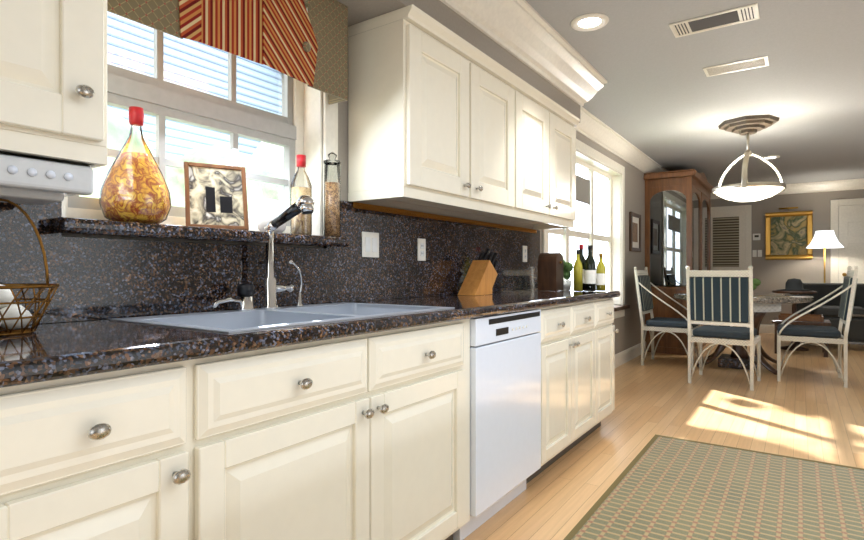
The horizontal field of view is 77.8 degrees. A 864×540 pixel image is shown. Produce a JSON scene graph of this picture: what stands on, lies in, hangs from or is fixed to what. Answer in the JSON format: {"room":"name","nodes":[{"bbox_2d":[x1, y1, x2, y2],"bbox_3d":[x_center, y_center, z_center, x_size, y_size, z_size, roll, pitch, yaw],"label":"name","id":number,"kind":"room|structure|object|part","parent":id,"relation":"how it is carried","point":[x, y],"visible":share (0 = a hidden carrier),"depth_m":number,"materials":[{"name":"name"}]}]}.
{"room":"dining room and kitchen","nodes":[
{"label":"dining room and kitchen","id":0,"kind":"room"},
{"bbox_2d":[30,92,644,353],"bbox_3d":[1.078,-0.170,4.659,0.220,2.440,12.540,0,0,35],"label":"wall","id":1,"kind":"structure","parent":0,"point":[628,327],"depth_m":5.81,"materials":[{"name":"grey paint"}]},
{"bbox_2d":[0,0,107,163],"bbox_3d":[-1.017,-0.677,1.122,0.327,0.786,0.503,0,0,35],"label":"upper cabinet","id":2,"kind":"object","parent":1,"relation":"attached to","point":[53,80],"depth_m":1.15,"materials":[{"name":"white wood"}]},
{"bbox_2d":[0,153,92,204],"bbox_3d":[-1.029,-0.201,1.099,0.278,0.086,0.525,0,0,35],"label":"under-cabinet radio","id":3,"kind":"object","parent":2,"relation":"attached to","point":[29,181],"visible":1,"depth_m":1.16,"materials":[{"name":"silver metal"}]},
{"bbox_2d":[62,6,337,235],"bbox_3d":[-0.791,-0.637,1.914,0.228,1.015,1.051,0,0,35],"label":"kitchen window","id":4,"kind":"structure","parent":1,"relation":"in","point":[294,129],"depth_m":2.01,"materials":[{"name":"clear glass"}]},
{"bbox_2d":[107,0,347,104],"bbox_3d":[-0.659,-0.880,1.791,0.121,0.380,0.994,0,0,35],"label":"valance","id":5,"kind":"object","parent":4,"relation":"attached to","point":[294,39],"visible":0.98,"depth_m":1.85,"materials":[{"name":"fabric"}]},
{"bbox_2d":[51,217,348,246],"bbox_3d":[-0.721,-0.115,1.842,0.205,0.040,1.040,0,0,35],"label":"window sill","id":6,"kind":"structure","parent":1,"relation":"attached to","point":[85,227],"depth_m":1.61,"materials":[{"name":"black stone"}]},
{"bbox_2d":[99,106,171,223],"bbox_3d":[-0.887,-0.311,1.605,0.192,0.352,0.192,0,0,35],"label":"decorative bottle","id":7,"kind":"object","parent":6,"relation":"on","point":[134,188],"visible":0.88,"depth_m":1.55,"materials":[{"name":"clear glass"}]},
{"bbox_2d":[184,161,248,229],"bbox_3d":[-0.747,-0.251,1.849,0.200,0.230,0.102,0,0,-32],"label":"photo frame","id":8,"kind":"object","parent":6,"relation":"on","point":[215,195],"visible":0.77,"depth_m":1.83,"materials":[{"name":"brown wood"}]},
{"bbox_2d":[256,199,286,232],"bbox_3d":[-0.604,-0.201,2.017,0.116,0.130,0.116,0,0,35],"label":"ceramic jar","id":9,"kind":"object","parent":6,"relation":"on","point":[269,210],"visible":0.71,"depth_m":1.97,"materials":[{"name":"white ceramic"}]},
{"bbox_2d":[290,155,311,234],"bbox_3d":[-0.520,-0.296,2.129,0.084,0.322,0.084,0,0,35],"label":"vinegar bottle","id":10,"kind":"object","parent":6,"relation":"on","point":[300,223],"visible":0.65,"depth_m":2.10,"materials":[{"name":"clear glass"}]},
{"bbox_2d":[323,152,340,236],"bbox_3d":[-0.408,-0.310,2.192,0.072,0.350,0.072,0,0,35],"label":"glass canister","id":11,"kind":"object","parent":6,"relation":"on","point":[332,208],"visible":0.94,"depth_m":2.17,"materials":[{"name":"clear glass"}]},
{"bbox_2d":[0,200,539,323],"bbox_3d":[-0.720,-0.080,1.829,0.020,0.438,5.400,0,0,35],"label":"backsplash","id":12,"kind":"structure","parent":1,"relation":"attached to","point":[97,278],"depth_m":1.85,"materials":[{"name":"stone"}]},
{"bbox_2d":[362,232,378,257],"bbox_3d":[-0.280,-0.115,2.443,0.009,0.115,0.116,0,0,35],"label":"switch plate","id":13,"kind":"object","parent":12,"relation":"attached to","point":[370,244],"visible":1,"depth_m":2.44,"materials":[{"name":"white plastic"}]},
{"bbox_2d":[417,238,425,260],"bbox_3d":[-0.053,-0.105,2.773,0.009,0.115,0.070,0,0,35],"label":"electrical outlet plate","id":14,"kind":"object","parent":12,"relation":"attached to","point":[421,249],"visible":1,"depth_m":2.77,"materials":[{"name":"white plastic"}]},
{"bbox_2d":[523,246,526,261],"bbox_3d":[0.664,-0.115,3.815,0.009,0.115,0.070,0,0,35],"label":"electrical outlet plate","id":15,"kind":"object","parent":12,"relation":"attached to","point":[524,253],"visible":1,"depth_m":3.81,"materials":[{"name":"white plastic"}]},
{"bbox_2d":[348,4,519,215],"bbox_3d":[0.049,-0.705,2.672,0.327,0.730,1.000,0,0,35],"label":"upper cabinet","id":16,"kind":"object","parent":1,"relation":"attached to","point":[440,115],"depth_m":2.33,"materials":[{"name":"white wood"}]},
{"bbox_2d":[353,202,536,232],"bbox_3d":[0.218,-0.285,3.163,0.014,0.027,1.980,0,0,35],"label":"trim","id":17,"kind":"structure","parent":1,"relation":"attached to","point":[356,205],"depth_m":2.85,"materials":[{"name":"brown wood"}]},
{"bbox_2d":[488,80,579,227],"bbox_3d":[0.615,-0.705,3.497,0.327,0.730,1.000,0,0,35],"label":"upper cabinet","id":18,"kind":"object","parent":1,"relation":"attached to","point":[547,130],"depth_m":3.36,"materials":[{"name":"white wood"}]},
{"bbox_2d":[542,139,624,304],"bbox_3d":[1.424,-0.385,5.137,0.228,1.550,2.300,0,0,35],"label":"dining window","id":19,"kind":"structure","parent":1,"relation":"in","point":[599,224],"depth_m":5.62,"materials":[{"name":"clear glass"}]},
{"bbox_2d":[549,163,589,204],"bbox_3d":[1.278,-0.770,4.903,0.008,0.240,1.030,0,0,34],"label":"shade","id":20,"kind":"object","parent":19,"relation":"attached to","point":[582,184],"depth_m":5.14,"materials":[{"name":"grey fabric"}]},
{"bbox_2d":[574,112,666,172],"bbox_3d":[2.753,-1.292,6.795,0.120,0.195,6.678,0,0,34],"label":"crown molding","id":21,"kind":"structure","parent":1,"relation":"attached to","point":[589,126],"depth_m":5.54,"materials":[{"name":"white wood"}]},
{"bbox_2d":[614,305,629,318],"bbox_3d":[1.491,0.455,5.091,0.170,0.130,2.340,0,0,35],"label":"window sill","id":22,"kind":"structure","parent":1,"relation":"attached to","point":[619,311],"depth_m":5.79,"materials":[{"name":"brown wood"}]},
{"bbox_2d":[615,341,645,367],"bbox_3d":[2.661,0.980,6.749,0.019,0.140,6.859,0,0,34],"label":"baseboard","id":23,"kind":"structure","parent":1,"relation":"attached to","point":[627,355],"depth_m":6.15,"materials":[{"name":"white wood"}]},
{"bbox_2d":[629,212,640,251],"bbox_3d":[2.439,-0.450,6.417,0.029,0.460,0.460,0,0,35],"label":"framed picture","id":24,"kind":"object","parent":1,"relation":"attached to","point":[634,232],"visible":1,"depth_m":6.40,"materials":[{"name":"brown wood"}]},
{"bbox_2d":[463,333,863,539],"bbox_3d":[3.229,1.080,3.180,5.440,0.060,12.540,0,0,35],"label":"floor","id":25,"kind":"structure","parent":0,"point":[809,406],"depth_m":3.71,"materials":[{"name":"brown wood"}]},
{"bbox_2d":[0,385,23,539],"bbox_3d":[-1.170,0.616,0.629,0.631,0.868,0.911,0,0,35],"label":"base cabinet","id":26,"kind":"object","parent":25,"relation":"on","point":[11,398],"depth_m":0.83,"materials":[{"name":"white wood"}]},
{"bbox_2d":[24,353,235,539],"bbox_3d":[-0.845,0.616,1.102,0.631,0.868,0.522,0,0,35],"label":"base cabinet","id":27,"kind":"object","parent":25,"relation":"on","point":[149,452],"depth_m":0.99,"materials":[{"name":"white wood"}]},
{"bbox_2d":[236,319,469,539],"bbox_3d":[-0.437,0.616,1.696,0.631,0.868,1.203,0,0,35],"label":"base cabinet","id":28,"kind":"object","parent":25,"relation":"on","point":[363,437],"depth_m":1.48,"materials":[{"name":"white wood"}]},
{"bbox_2d":[0,289,619,387],"bbox_3d":[-0.207,0.160,1.999,0.630,0.040,4.260,0,0,35],"label":"countertop","id":29,"kind":"structure","parent":28,"relation":"on","point":[50,352],"depth_m":1.16,"materials":[{"name":"stone"}]},
{"bbox_2d":[0,198,59,335],"bbox_3d":[-0.946,-0.010,1.166,0.222,0.295,0.222,0,0,35],"label":"basket","id":30,"kind":"object","parent":29,"relation":"on","point":[16,318],"visible":1,"depth_m":1.16,"materials":[{"name":"gold metal"}]},
{"bbox_2d":[212,195,314,310],"bbox_3d":[-0.524,-0.058,1.804,0.243,0.387,0.388,0,0,35],"label":"faucet","id":31,"kind":"object","parent":29,"relation":"on","point":[302,204],"visible":1,"depth_m":1.86,"materials":[{"name":"silver metal"}]},
{"bbox_2d":[109,302,454,332],"bbox_3d":[-0.410,0.238,1.726,0.550,0.204,0.940,0,0,35],"label":"sink","id":32,"kind":"object","parent":29,"relation":"in","point":[230,321],"visible":0.21,"depth_m":1.72,"materials":[{"name":"silver metal"}]},
{"bbox_2d":[458,248,497,295],"bbox_3d":[0.271,0.006,3.042,0.110,0.265,0.301,0,0,35],"label":"knife block","id":33,"kind":"object","parent":29,"relation":"on","point":[480,277],"visible":1,"depth_m":3.01,"materials":[{"name":"brown wood"}]},
{"bbox_2d":[538,253,563,290],"bbox_3d":[0.806,0.011,3.608,0.142,0.255,0.130,0,0,35],"label":"bread box","id":34,"kind":"object","parent":29,"relation":"on","point":[550,271],"visible":0.98,"depth_m":3.56,"materials":[{"name":"brown wood"}]},
{"bbox_2d":[563,260,572,289],"bbox_3d":[0.922,0.032,3.717,0.126,0.213,0.118,0,0,35],"label":"herb plant","id":35,"kind":"object","parent":29,"relation":"on","point":[568,267],"visible":0.44,"depth_m":3.68,"materials":[{"name":"green plant"}]},
{"bbox_2d":[573,250,582,290],"bbox_3d":[0.960,0.003,3.515,0.060,0.271,0.059,0,0,35],"label":"olive oil bottle","id":36,"kind":"object","parent":29,"relation":"on","point":[578,276],"visible":1,"depth_m":3.49,"materials":[{"name":"glass"}]},
{"bbox_2d":[579,244,585,290],"bbox_3d":[1.011,-0.017,3.625,0.073,0.312,0.072,0,0,35],"label":"wine bottle","id":37,"kind":"object","parent":29,"relation":"on","point":[582,258],"visible":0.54,"depth_m":3.60,"materials":[{"name":"red glass"}]},
{"bbox_2d":[584,245,595,290],"bbox_3d":[1.043,-0.012,3.530,0.075,0.302,0.074,0,0,35],"label":"wine bottle","id":38,"kind":"object","parent":29,"relation":"on","point":[590,274],"visible":1,"depth_m":3.50,"materials":[{"name":"glass"}]},
{"bbox_2d":[596,253,605,290],"bbox_3d":[1.124,0.013,3.559,0.065,0.251,0.064,0,0,35],"label":"olive oil bottle","id":39,"kind":"object","parent":29,"relation":"on","point":[600,276],"visible":1,"depth_m":3.54,"materials":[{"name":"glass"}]},
{"bbox_2d":[453,309,540,539],"bbox_3d":[0.093,0.617,2.442,0.606,0.866,0.617,0,0,35],"label":"dishwasher","id":40,"kind":"object","parent":25,"relation":"on","point":[505,406],"visible":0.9,"depth_m":2.21,"materials":[{"name":"plastic"}]},
{"bbox_2d":[526,298,618,483],"bbox_3d":[0.624,0.616,3.211,0.664,0.869,1.241,0,0,35],"label":"base cabinet","id":41,"kind":"object","parent":25,"relation":"on","point":[577,373],"visible":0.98,"depth_m":2.92,"materials":[{"name":"white wood"}]},
{"bbox_2d":[634,267,700,369],"bbox_3d":[2.636,0.506,5.990,0.607,1.088,0.551,0,0,35],"label":"dining chair","id":42,"kind":"object","parent":25,"relation":"on","point":[645,303],"visible":0.83,"depth_m":5.91,"materials":[{"name":"wood"}]},
{"bbox_2d":[645,285,703,354],"bbox_3d":[3.202,0.650,7.058,0.554,0.800,0.840,0,0,35],"label":"base cabinet","id":43,"kind":"object","parent":25,"relation":"on","point":[668,343],"depth_m":6.72,"materials":[{"name":"brown wood"}]},
{"bbox_3d":[3.439,-0.420,7.375,0.465,1.220,1.628,0,0,34],"label":"glass","id":44,"kind":"part","parent":43,"relation":"part of","materials":[{"name":"clear glass"}]},
{"bbox_2d":[563,434,863,539],"bbox_3d":[1.228,1.044,1.601,1.710,0.012,3.130,0,0,35],"label":"kitchen rug","id":45,"kind":"object","parent":25,"relation":"on","point":[661,487],"visible":0.95,"depth_m":2.43,"materials":[{"name":"fabric"}]},
{"bbox_2d":[686,266,760,390],"bbox_3d":[2.720,0.506,4.986,0.536,1.088,0.607,0,0,38],"label":"dining chair","id":46,"kind":"object","parent":25,"relation":"on","point":[725,297],"visible":1,"depth_m":4.79,"materials":[{"name":"wood"}]},
{"bbox_2d":[673,293,813,374],"bbox_3d":[3.350,0.660,5.827,1.320,0.780,1.320,0,0,35],"label":"dining table","id":47,"kind":"object","parent":25,"relation":"on","point":[763,303],"visible":0.6,"depth_m":5.63,"materials":[{"name":"stone"}]},
{"bbox_2d":[748,277,760,289],"bbox_3d":[3.397,0.134,5.842,0.337,0.270,0.399,0,0,35],"label":"flowers","id":48,"kind":"object","parent":47,"relation":"on","point":[756,282],"visible":0.1,"depth_m":5.74,"materials":[{"name":"green plant"}]},
{"bbox_2d":[772,290,816,350],"bbox_3d":[4.793,0.662,7.080,0.500,0.775,0.500,0,0,35],"label":"side table","id":49,"kind":"object","parent":25,"relation":"on","point":[794,345],"visible":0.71,"depth_m":6.98,"materials":[{"name":"brown wood"}]},
{"bbox_2d":[777,278,812,290],"bbox_3d":[4.793,0.192,7.080,0.410,0.165,0.348,0,0,35],"label":"hat","id":50,"kind":"object","parent":49,"relation":"on","point":[794,284],"visible":0.96,"depth_m":7.01,"materials":[{"name":"fabric"}]},
{"bbox_2d":[772,317,830,356],"bbox_3d":[4.667,0.840,6.773,0.600,0.420,0.550,0,0,35],"label":"coffee table","id":51,"kind":"object","parent":25,"relation":"on","point":[776,321],"visible":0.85,"depth_m":6.56,"materials":[{"name":"brown wood"}]},
{"bbox_2d":[778,313,823,321],"bbox_3d":[4.664,0.599,6.769,0.460,0.060,0.400,0,0,35],"label":"serving tray","id":52,"kind":"object","parent":51,"relation":"on","point":[807,317],"visible":0.96,"depth_m":6.64,"materials":[{"name":"brown wood"}]},
{"bbox_2d":[777,266,858,387],"bbox_3d":[3.656,0.506,5.107,0.624,1.088,0.558,0,0,35],"label":"dining chair","id":53,"kind":"object","parent":25,"relation":"on","point":[810,333],"visible":1,"depth_m":4.94,"materials":[{"name":"wood"}]},
{"bbox_2d":[806,230,843,282],"bbox_3d":[5.920,0.229,8.066,0.470,1.643,0.470,0,0,35],"label":"floor lamp","id":54,"kind":"object","parent":25,"relation":"on","point":[824,239],"visible":0.77,"depth_m":7.97,"materials":[{"name":"white fabric"}]},
{"bbox_2d":[797,283,863,345],"bbox_3d":[6.100,0.620,7.092,2.200,0.860,0.900,0,0,35],"label":"sofa","id":55,"kind":"object","parent":25,"relation":"on","point":[829,310],"visible":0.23,"depth_m":7.33,"materials":[{"name":"fabric"}]},
{"bbox_2d":[842,312,863,361],"bbox_3d":[4.949,0.775,6.124,0.400,0.550,0.400,0,0,35],"label":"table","id":56,"kind":"object","parent":25,"relation":"on","point":[854,340],"visible":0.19,"depth_m":6.15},
{"bbox_2d":[526,0,863,186],"bbox_3d":[3.229,-1.430,3.180,5.440,0.080,12.540,0,0,35],"label":"ceiling","id":57,"kind":"structure","parent":0,"point":[662,100],"depth_m":3.99,"materials":[{"name":"paint"}]},
{"bbox_2d":[337,0,579,122],"bbox_3d":[-0.589,-1.231,1.752,0.325,0.318,5.420,0,0,35],"label":"soffit ceiling","id":58,"kind":"structure","parent":57,"relation":"attached to","point":[359,11],"depth_m":2.55,"materials":[{"name":"white paint"}]},
{"bbox_2d":[440,0,606,115],"bbox_3d":[-0.360,-1.292,1.686,0.175,0.195,5.571,0,0,34],"label":"crown molding","id":59,"kind":"structure","parent":57,"relation":"attached to","point":[525,32],"depth_m":3.02,"materials":[{"name":"white wood"}]},
{"bbox_2d":[571,13,608,31],"bbox_3d":[0.883,-1.383,2.997,0.208,0.012,0.208,0,0,35],"label":"recessed light","id":60,"kind":"object","parent":57,"relation":"in","point":[590,22],"visible":1,"depth_m":2.98,"materials":[{"name":"beige glass"}]},
{"bbox_2d":[669,3,759,37],"bbox_3d":[1.572,-1.385,2.985,0.430,0.008,0.200,0,0,35],"label":"ceiling vent","id":61,"kind":"object","parent":57,"relation":"in","point":[739,15],"visible":1,"depth_m":2.97,"materials":[{"name":"white metal"}]},
{"bbox_2d":[703,56,768,76],"bbox_3d":[2.074,-1.386,3.653,0.380,0.008,0.190,0,0,35],"label":"ceiling vent","id":62,"kind":"object","parent":57,"relation":"in","point":[758,62],"visible":1,"depth_m":3.64,"materials":[{"name":"white metal"}]},
{"bbox_2d":[712,114,785,201],"bbox_3d":[2.961,-1.017,5.015,0.598,0.744,0.618,0,0,35],"label":"pendant light","id":63,"kind":"object","parent":57,"relation":"hanging from","point":[744,190],"visible":1,"depth_m":4.90,"materials":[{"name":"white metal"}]},
{"bbox_2d":[763,156,779,159],"bbox_3d":[4.171,-1.383,6.598,0.208,0.012,0.208,0,0,35],"label":"recessed light","id":64,"kind":"object","parent":57,"relation":"in","point":[770,157],"visible":0.88,"depth_m":6.59,"materials":[{"name":"beige glass"}]},
{"bbox_2d":[711,189,863,324],"bbox_3d":[6.718,-0.170,8.257,5.000,2.440,0.220,0,0,35],"label":"wall","id":65,"kind":"structure","parent":0,"point":[771,275],"depth_m":8.74,"materials":[{"name":"grey paint"}]},
{"bbox_2d":[711,205,751,327],"bbox_3d":[5.071,-0.025,9.232,0.760,2.150,0.037,0,0,35],"label":"shutter door","id":66,"kind":"structure","parent":65,"relation":"in","point":[731,237],"depth_m":9.17,"materials":[{"name":"white wood"}]},
{"bbox_2d":[753,234,760,239],"bbox_3d":[5.448,-0.555,8.979,0.110,0.110,0.027,0,0,34],"label":"thermostat","id":67,"kind":"object","parent":65,"relation":"attached to","point":[756,236],"depth_m":8.96,"materials":[{"name":"white plastic"}]},
{"bbox_2d":[753,250,761,256],"bbox_3d":[5.460,-0.277,8.981,0.135,0.115,0.008,0,0,34],"label":"switch","id":68,"kind":"object","parent":65,"relation":"attached to","point":[754,251],"depth_m":8.98,"materials":[{"name":"white plastic"}]},
{"bbox_2d":[759,324,774,333],"bbox_3d":[6.663,0.980,8.150,4.969,0.140,0.016,0,0,34],"label":"baseboard","id":69,"kind":"structure","parent":65,"relation":"attached to","point":[763,328],"depth_m":8.89,"materials":[{"name":"white wood"}]},
{"bbox_2d":[711,178,863,198],"bbox_3d":[6.673,-1.314,8.084,4.879,0.150,0.115,0,0,34],"label":"crown molding","id":70,"kind":"structure","parent":65,"relation":"attached to","point":[850,184],"depth_m":8.44,"materials":[{"name":"white wood"}]},
{"bbox_2d":[765,207,812,259],"bbox_3d":[5.791,-0.598,8.691,0.640,0.855,0.115,0,0,35],"label":"framed painting","id":71,"kind":"object","parent":65,"relation":"attached to","point":[788,235],"visible":0.88,"depth_m":8.72,"materials":[{"name":"gold metal"}]},
{"bbox_2d":[831,198,863,282],"bbox_3d":[6.676,-0.025,8.089,1.040,2.150,0.103,0,0,35],"label":"door","id":72,"kind":"structure","parent":65,"relation":"in","point":[847,221],"depth_m":8.27,"materials":[{"name":"white wood"}]},
{"label":"outside","id":73,"kind":"structure","parent":0,"visible":0},
{"bbox_3d":[-10.976,1.425,13.611,29.770,0.050,40.000,0,0,34],"label":"ground","id":74,"kind":"structure","parent":73,"visible":0},
{"bbox_2d":[80,112,283,213],"bbox_3d":[-3.020,-0.055,3.119,1.770,2.873,7.820,0,0,35],"label":"shrubs","id":75,"kind":"object","parent":74,"relation":"on","point":[178,177],"depth_m":4.58,"materials":[{"name":"green plant"}]},
{"bbox_2d":[107,11,281,159],"bbox_3d":[-4.190,-2.525,7.127,3.300,7.850,25.000,0,0,35],"label":"house","id":76,"kind":"structure","parent":74,"relation":"on","point":[172,75],"depth_m":6.18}
]}

